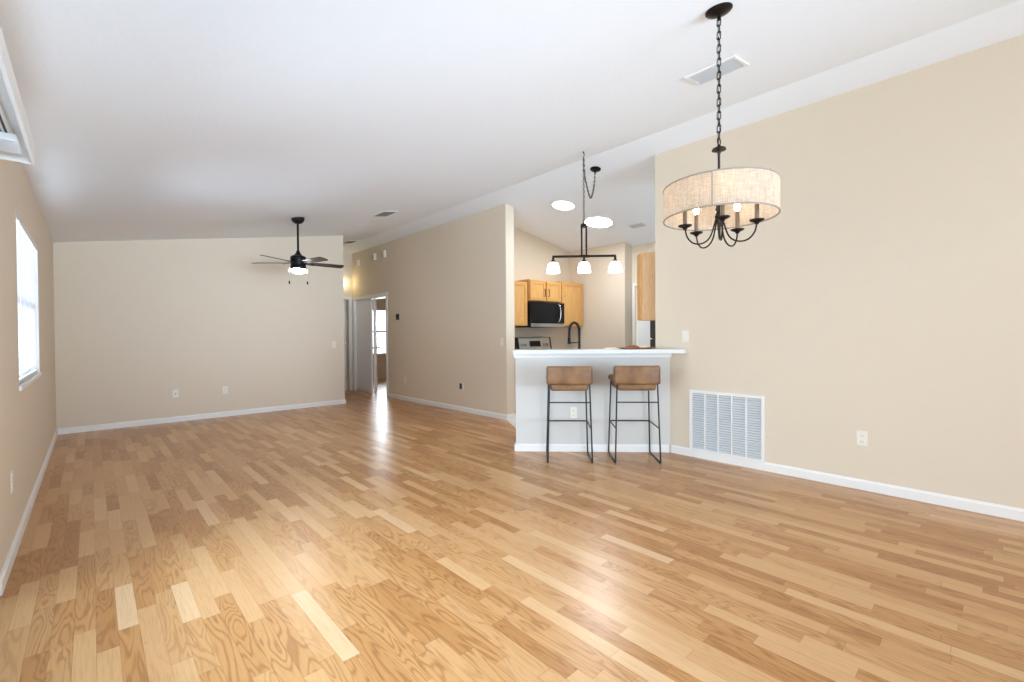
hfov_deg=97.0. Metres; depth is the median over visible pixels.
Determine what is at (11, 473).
wall outlet
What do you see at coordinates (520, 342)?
range
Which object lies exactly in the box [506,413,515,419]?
baseboard
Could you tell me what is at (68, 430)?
baseboard
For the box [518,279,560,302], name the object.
upper cabinet
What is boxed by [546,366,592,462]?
bar stool
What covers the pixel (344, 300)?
door
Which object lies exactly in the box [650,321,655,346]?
refrigerator
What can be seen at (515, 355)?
trim
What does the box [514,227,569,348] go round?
wall
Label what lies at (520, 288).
upper cabinet
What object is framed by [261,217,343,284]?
ceiling fan
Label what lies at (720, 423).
air vent
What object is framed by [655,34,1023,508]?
wall
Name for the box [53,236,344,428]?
wall
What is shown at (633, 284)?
trim
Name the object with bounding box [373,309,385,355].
window
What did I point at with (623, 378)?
bar stool
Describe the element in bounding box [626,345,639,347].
folded napkin
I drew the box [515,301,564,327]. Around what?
microwave
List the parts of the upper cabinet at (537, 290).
door, panel, door, panel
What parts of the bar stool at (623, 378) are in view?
leg, leg, seat, backrest, leg, leg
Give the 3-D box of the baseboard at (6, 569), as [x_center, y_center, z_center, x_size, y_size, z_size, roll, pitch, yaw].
[-4.104,1.160,3.951,0.014,0.078,4.928,-1,1,-43]
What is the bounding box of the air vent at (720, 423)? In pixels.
[689,390,764,462]
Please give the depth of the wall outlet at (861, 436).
3.52 m
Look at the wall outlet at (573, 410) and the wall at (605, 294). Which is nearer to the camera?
the wall outlet at (573, 410)
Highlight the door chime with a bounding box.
[382,250,385,257]
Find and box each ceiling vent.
[343,240,358,243]
[373,211,397,216]
[627,222,647,228]
[684,55,748,84]
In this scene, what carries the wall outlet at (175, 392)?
attached to the wall at (137, 322)
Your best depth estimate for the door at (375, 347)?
9.80 m
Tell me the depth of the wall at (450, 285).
7.50 m
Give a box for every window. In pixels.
[16,210,41,390]
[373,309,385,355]
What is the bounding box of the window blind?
[16,213,37,382]
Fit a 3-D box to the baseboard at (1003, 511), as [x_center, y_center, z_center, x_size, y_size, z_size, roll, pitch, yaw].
[4.319,1.126,1.802,0.014,0.078,7.850,-1,1,-43]
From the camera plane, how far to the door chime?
9.12 m
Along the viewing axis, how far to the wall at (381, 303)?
13.12 m
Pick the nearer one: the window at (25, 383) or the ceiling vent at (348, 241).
the window at (25, 383)
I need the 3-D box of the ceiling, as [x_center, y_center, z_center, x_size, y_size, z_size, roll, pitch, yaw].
[0.483,-1.681,5.104,8.900,0.881,18.170,-1,1,-43]
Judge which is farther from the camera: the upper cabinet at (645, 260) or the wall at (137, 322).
the wall at (137, 322)
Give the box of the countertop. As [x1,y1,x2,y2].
[512,348,686,353]
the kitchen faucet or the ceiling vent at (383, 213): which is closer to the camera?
the kitchen faucet
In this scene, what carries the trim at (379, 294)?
attached to the wall at (450, 285)
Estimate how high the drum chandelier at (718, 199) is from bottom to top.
1.227 m
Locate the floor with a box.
[0,378,1023,681]
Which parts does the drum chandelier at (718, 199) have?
arm, arm, stem, cord, chain, arm, lamp shade, edge trim, arm, bulb, arm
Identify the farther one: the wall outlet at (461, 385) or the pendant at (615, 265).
the wall outlet at (461, 385)
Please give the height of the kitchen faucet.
0.463 m
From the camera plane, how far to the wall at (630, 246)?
7.63 m
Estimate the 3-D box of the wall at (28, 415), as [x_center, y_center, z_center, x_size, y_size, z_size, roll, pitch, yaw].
[-2.617,-0.026,2.230,0.120,2.469,18.170,-1,1,-43]
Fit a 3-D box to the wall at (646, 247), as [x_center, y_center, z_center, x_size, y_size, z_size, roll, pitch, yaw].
[3.006,-0.259,6.705,0.120,2.756,2.730,-1,1,-43]
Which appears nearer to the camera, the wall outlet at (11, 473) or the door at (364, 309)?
the wall outlet at (11, 473)
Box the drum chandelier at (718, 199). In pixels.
[663,2,780,248]
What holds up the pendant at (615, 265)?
hanging from the ceiling
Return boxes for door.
[344,300,345,389]
[356,299,372,392]
[373,299,379,392]
[637,320,651,346]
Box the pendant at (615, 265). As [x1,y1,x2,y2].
[547,151,621,273]
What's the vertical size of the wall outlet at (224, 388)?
0.115 m
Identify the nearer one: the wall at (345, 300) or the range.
the range
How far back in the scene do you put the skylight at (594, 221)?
6.74 m
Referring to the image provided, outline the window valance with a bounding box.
[0,27,35,164]
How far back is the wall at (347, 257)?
10.29 m
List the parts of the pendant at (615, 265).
lamp shade, rod, lamp shade, chain, rod, swag chain, lamp shade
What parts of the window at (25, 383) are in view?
sill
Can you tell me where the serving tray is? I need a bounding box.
[617,347,655,348]
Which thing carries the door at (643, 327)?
in the wall at (646, 247)
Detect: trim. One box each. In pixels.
[344,297,352,390]
[352,292,387,396]
[514,354,671,357]
[632,283,636,344]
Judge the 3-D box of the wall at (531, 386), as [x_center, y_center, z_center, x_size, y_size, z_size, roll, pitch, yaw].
[0.841,0.641,4.792,1.602,1.028,0.122,0,1,3]
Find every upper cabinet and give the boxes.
[514,281,527,325]
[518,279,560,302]
[557,281,582,326]
[637,252,654,320]
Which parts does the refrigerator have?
door, door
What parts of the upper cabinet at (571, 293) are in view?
panel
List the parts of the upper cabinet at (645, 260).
door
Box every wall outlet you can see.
[10,470,13,493]
[173,390,178,397]
[222,386,227,393]
[459,382,463,389]
[570,407,576,417]
[856,430,867,445]
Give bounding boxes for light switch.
[682,330,688,341]
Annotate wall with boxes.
[0,159,55,572]
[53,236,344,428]
[343,251,352,390]
[345,300,346,389]
[352,204,514,414]
[372,298,385,378]
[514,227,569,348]
[515,357,669,446]
[570,242,628,348]
[629,244,631,345]
[632,242,654,345]
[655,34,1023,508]
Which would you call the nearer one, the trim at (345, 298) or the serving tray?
the serving tray
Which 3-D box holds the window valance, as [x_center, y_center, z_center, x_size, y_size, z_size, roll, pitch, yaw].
[-1.339,-0.904,1.038,0.150,0.086,3.150,-1,1,-43]
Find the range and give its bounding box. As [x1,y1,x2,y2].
[515,337,551,348]
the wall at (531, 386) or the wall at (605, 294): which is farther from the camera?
the wall at (605, 294)
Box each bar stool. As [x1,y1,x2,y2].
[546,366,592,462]
[608,365,660,462]
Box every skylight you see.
[551,200,575,210]
[584,216,612,227]
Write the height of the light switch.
0.115 m
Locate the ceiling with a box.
[0,0,1023,252]
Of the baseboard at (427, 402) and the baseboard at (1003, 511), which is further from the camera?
the baseboard at (427, 402)
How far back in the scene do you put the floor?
2.39 m
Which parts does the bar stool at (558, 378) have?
leg, leg, seat, backrest, leg, leg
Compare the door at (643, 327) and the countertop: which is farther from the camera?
the door at (643, 327)
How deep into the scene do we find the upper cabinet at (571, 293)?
7.92 m
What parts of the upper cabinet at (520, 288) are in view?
panel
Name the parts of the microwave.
door, trim, control panel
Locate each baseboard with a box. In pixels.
[0,429,57,595]
[58,399,344,434]
[388,393,505,419]
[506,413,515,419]
[514,444,669,451]
[671,445,1023,521]
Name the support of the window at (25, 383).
in the wall at (28, 415)
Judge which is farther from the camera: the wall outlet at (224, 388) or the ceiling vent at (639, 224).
the wall outlet at (224, 388)
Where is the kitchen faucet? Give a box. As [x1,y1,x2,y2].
[567,321,580,348]
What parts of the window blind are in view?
rail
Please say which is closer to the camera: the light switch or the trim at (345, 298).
the light switch
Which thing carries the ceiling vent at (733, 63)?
in the ceiling
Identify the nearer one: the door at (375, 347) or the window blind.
the window blind

